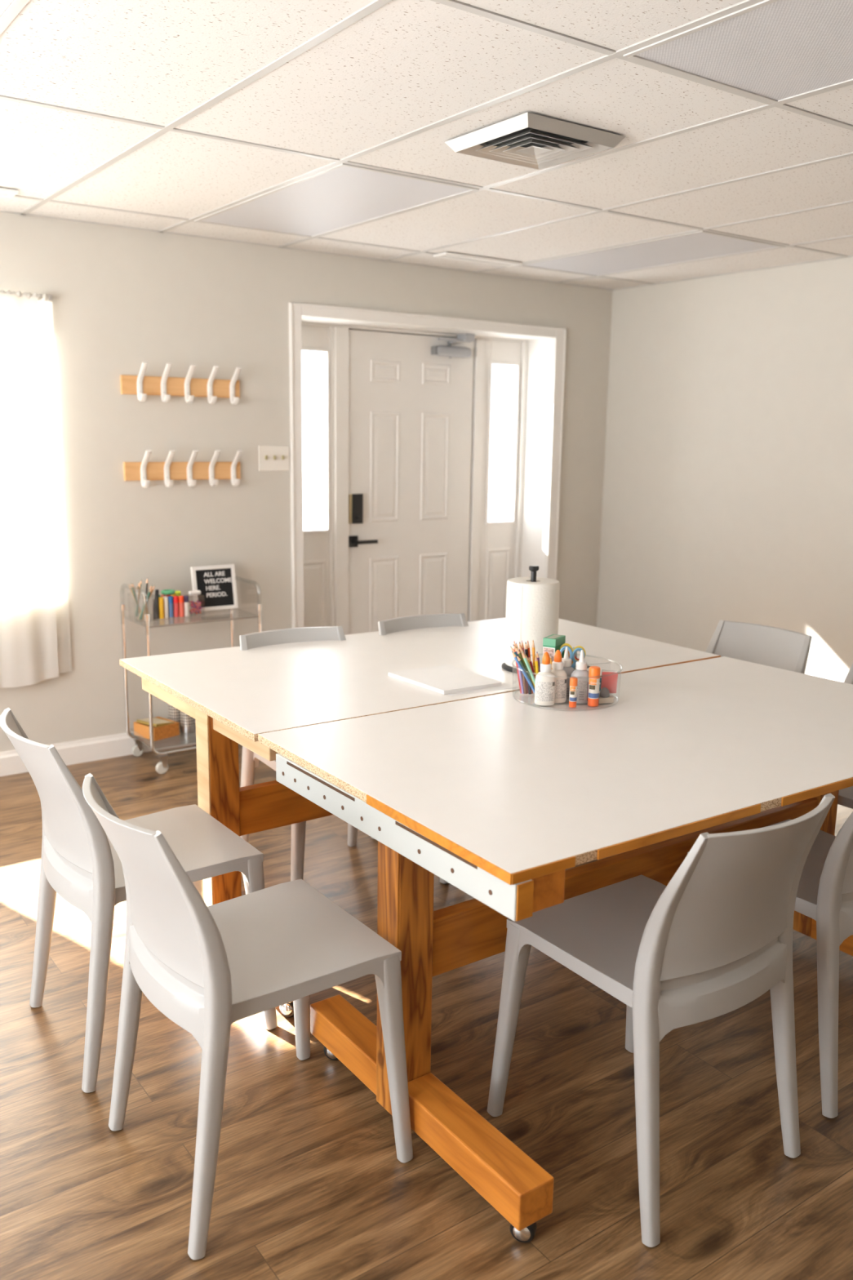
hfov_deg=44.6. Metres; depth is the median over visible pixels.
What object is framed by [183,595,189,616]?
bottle
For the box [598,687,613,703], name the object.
block
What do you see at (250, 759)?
dining chair
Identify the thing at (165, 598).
marker
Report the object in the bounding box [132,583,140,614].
pencil
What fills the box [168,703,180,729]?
cup
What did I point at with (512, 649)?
pencil
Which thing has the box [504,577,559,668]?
paper towel roll
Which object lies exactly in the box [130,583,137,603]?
pencil
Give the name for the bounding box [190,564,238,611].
letter board
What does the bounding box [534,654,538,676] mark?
pencil
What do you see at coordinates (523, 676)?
pencil
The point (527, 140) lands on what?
ceiling vent
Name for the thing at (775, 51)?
recessed light
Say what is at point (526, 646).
pencil
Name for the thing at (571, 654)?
scissors
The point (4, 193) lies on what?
recessed light
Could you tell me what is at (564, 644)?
scissors
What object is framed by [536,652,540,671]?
pencil
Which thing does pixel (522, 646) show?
pencil
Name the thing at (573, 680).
glue stick
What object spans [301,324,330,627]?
sidelight frame
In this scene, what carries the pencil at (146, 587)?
in the cup
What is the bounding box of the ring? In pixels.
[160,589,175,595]
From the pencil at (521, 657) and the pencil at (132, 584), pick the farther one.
the pencil at (132, 584)
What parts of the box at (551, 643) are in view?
lid panel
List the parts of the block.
grey knob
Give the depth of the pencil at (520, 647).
3.03 m
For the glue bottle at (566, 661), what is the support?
in the caddy
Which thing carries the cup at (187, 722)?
on the bar cart
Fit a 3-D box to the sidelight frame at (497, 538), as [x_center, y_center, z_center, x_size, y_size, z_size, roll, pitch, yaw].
[0.439,-0.780,6.545,0.310,2.125,0.051,-7,14,-35]
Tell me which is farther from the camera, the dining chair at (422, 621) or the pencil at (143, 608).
the pencil at (143, 608)
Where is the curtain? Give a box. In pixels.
[0,289,71,688]
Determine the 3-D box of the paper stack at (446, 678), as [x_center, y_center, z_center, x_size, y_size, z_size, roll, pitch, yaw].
[0.059,0.121,3.235,0.232,0.011,0.294,-7,14,-35]
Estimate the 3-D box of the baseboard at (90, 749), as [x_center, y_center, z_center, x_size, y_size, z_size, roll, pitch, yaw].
[-1.539,0.517,5.030,6.535,0.110,0.016,-7,14,-35]
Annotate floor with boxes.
[0,743,852,1279]
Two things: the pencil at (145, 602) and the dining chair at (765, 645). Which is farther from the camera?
the pencil at (145, 602)
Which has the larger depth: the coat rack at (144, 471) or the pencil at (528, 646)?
the coat rack at (144, 471)
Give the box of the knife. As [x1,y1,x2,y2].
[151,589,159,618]
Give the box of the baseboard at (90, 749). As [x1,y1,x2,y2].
[0,721,195,776]
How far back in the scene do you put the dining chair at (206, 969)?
2.10 m
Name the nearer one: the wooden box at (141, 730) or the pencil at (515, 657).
the pencil at (515, 657)
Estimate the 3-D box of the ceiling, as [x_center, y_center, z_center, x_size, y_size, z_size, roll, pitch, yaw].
[0.559,-1.316,1.714,6.535,0.146,7.125,-7,14,-35]
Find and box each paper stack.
[138,717,172,724]
[388,664,501,694]
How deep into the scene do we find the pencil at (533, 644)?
3.05 m
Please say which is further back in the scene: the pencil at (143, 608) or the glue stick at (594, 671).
the pencil at (143, 608)
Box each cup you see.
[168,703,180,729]
[180,711,195,733]
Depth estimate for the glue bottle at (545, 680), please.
2.93 m
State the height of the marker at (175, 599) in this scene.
0.099 m
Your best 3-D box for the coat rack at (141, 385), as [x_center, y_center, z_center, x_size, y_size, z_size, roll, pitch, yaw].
[-1.136,-1.208,4.903,0.591,0.177,0.109,-7,14,-35]
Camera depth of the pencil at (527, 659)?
3.01 m
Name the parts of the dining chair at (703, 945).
leg, leg, seat, leg, backrest, leg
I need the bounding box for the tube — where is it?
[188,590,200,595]
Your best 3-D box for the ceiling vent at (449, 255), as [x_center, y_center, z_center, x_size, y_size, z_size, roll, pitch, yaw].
[0.268,-1.955,5.346,0.500,0.011,0.110,-7,14,-35]
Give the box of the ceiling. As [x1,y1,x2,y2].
[0,0,852,288]
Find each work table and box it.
[119,617,720,1017]
[257,656,852,1242]
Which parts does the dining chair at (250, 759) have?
leg, seat, backrest, leg, leg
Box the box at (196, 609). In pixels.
[188,600,201,613]
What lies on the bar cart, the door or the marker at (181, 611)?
the marker at (181, 611)
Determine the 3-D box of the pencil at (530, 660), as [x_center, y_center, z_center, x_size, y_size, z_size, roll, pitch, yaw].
[0.313,0.106,3.025,0.036,0.122,0.009,2,11,4]
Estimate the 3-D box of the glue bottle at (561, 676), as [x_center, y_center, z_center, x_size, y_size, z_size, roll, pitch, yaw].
[0.374,0.103,2.970,0.058,0.153,0.039,0,11,-7]
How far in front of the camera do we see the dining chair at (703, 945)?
2.07 m
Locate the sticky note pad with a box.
[600,671,617,693]
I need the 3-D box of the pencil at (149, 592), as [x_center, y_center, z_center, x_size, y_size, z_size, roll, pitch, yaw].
[-1.293,-0.169,4.789,0.057,0.150,0.009,-2,11,-12]
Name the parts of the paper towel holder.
plate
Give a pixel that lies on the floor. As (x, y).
(311, 1183)
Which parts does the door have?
handle plate, lever, closer arm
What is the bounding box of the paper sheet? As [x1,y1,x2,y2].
[448,668,516,695]
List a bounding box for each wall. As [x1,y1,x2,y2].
[0,212,613,751]
[596,257,852,682]
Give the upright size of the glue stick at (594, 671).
0.112 m
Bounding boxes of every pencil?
[128,583,141,612]
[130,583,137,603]
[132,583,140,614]
[134,580,141,616]
[136,586,138,615]
[137,582,140,604]
[137,585,152,620]
[137,585,155,619]
[141,586,151,619]
[142,590,147,619]
[144,597,148,613]
[145,577,147,612]
[510,645,517,655]
[511,651,534,693]
[513,641,521,693]
[515,642,524,693]
[515,646,533,686]
[516,655,530,679]
[519,641,527,693]
[519,644,524,655]
[521,640,528,693]
[521,651,535,684]
[524,643,531,694]
[525,654,534,687]
[527,640,533,693]
[528,656,535,678]
[532,640,535,676]
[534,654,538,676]
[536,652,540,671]
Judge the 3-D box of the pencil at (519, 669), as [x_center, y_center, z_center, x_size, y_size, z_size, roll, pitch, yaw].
[0.276,0.082,3.056,0.032,0.155,0.009,4,12,16]
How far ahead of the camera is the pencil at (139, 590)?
4.87 m
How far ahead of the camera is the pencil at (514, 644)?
3.06 m
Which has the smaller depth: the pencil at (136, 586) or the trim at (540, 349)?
the pencil at (136, 586)
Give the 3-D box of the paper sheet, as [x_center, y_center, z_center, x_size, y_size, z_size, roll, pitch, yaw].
[0.095,0.129,3.230,0.240,0.001,0.322,-7,14,-35]
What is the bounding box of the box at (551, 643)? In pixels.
[542,634,565,662]
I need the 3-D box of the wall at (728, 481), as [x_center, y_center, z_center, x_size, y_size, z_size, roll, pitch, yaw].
[3.280,-0.439,3.814,0.120,2.602,7.225,-7,14,-35]
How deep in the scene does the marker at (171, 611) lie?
4.88 m
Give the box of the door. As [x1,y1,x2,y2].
[348,329,475,634]
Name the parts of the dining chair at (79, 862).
leg, backrest, leg, seat, leg, leg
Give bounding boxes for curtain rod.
[48,294,52,302]
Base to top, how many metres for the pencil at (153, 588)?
0.158 m
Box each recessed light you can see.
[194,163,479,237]
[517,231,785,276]
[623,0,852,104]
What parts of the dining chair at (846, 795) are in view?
seat, leg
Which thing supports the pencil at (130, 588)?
in the cup
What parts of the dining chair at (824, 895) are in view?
seat, leg, backrest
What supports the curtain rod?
attached to the wall at (123, 298)
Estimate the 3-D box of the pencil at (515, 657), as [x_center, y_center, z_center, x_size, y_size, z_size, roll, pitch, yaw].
[0.288,0.100,3.024,0.086,0.136,0.009,3,11,10]
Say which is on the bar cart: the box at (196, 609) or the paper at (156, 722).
the box at (196, 609)
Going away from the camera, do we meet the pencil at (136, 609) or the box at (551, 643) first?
the box at (551, 643)
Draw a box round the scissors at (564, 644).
[560,643,586,665]
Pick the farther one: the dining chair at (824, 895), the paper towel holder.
the paper towel holder
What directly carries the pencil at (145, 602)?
in the cup
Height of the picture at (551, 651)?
0.064 m
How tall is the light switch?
0.127 m
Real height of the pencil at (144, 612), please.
0.165 m
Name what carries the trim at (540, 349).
attached to the wall at (123, 298)
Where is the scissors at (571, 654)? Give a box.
[560,645,584,668]
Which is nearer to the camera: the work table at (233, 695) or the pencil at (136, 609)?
the work table at (233, 695)
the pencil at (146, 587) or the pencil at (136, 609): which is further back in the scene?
the pencil at (136, 609)
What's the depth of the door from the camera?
6.08 m
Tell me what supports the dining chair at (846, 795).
on the floor
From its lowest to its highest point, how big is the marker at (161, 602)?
0.099 m
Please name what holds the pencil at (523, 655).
in the caddy
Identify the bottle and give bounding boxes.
[534,651,555,705]
[551,649,567,702]
[561,647,574,699]
[570,649,589,703]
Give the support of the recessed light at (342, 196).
in the ceiling
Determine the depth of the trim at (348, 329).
5.94 m
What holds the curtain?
hanging from the curtain rod
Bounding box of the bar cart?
[120,575,262,773]
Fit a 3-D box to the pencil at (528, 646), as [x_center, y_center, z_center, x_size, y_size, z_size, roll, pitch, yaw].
[0.305,0.080,3.059,0.025,0.159,0.009,7,13,30]
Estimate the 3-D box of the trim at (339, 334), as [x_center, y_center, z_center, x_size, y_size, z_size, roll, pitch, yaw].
[-0.111,-0.719,6.159,1.722,2.138,0.080,-7,14,-35]
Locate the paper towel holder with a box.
[502,564,538,673]
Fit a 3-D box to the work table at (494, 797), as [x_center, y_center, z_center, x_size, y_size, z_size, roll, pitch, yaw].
[0.608,0.633,2.809,1.838,0.810,1.061,-7,14,-35]
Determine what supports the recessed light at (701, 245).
in the ceiling
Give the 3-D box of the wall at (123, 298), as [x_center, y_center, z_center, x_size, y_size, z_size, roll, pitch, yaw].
[-1.572,-0.719,4.858,6.735,2.602,0.160,-7,14,-35]
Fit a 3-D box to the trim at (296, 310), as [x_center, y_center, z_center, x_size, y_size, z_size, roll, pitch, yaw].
[0.060,-0.702,5.931,1.864,2.198,0.026,-7,14,-35]
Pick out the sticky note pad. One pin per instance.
(609, 679)
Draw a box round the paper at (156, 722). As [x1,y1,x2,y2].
[136,717,174,727]
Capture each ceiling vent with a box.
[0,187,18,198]
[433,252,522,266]
[444,111,626,169]
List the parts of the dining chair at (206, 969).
leg, backrest, leg, seat, leg, leg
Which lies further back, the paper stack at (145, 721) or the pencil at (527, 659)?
the paper stack at (145, 721)
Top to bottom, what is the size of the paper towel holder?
0.340 m
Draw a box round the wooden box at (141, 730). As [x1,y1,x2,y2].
[133,716,179,741]
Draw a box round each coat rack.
[120,361,241,404]
[123,449,242,488]
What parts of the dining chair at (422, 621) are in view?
leg, backrest, leg, leg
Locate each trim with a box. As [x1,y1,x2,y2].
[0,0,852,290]
[288,302,566,627]
[301,315,554,577]
[301,321,528,635]
[348,328,450,337]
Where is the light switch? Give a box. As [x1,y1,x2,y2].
[257,445,288,471]
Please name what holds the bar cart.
on the floor
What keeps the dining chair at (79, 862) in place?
on the floor
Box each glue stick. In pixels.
[568,676,577,707]
[587,666,600,706]
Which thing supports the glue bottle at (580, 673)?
in the caddy
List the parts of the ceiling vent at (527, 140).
plate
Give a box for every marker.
[158,596,164,618]
[163,596,168,617]
[168,595,173,617]
[173,595,178,617]
[178,595,184,617]
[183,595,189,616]
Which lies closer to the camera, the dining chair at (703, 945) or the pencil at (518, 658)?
the dining chair at (703, 945)
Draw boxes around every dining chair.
[0,707,277,1093]
[82,773,413,1259]
[239,626,357,880]
[370,613,468,884]
[487,793,835,1247]
[687,811,852,1118]
[705,619,812,673]
[837,662,852,808]

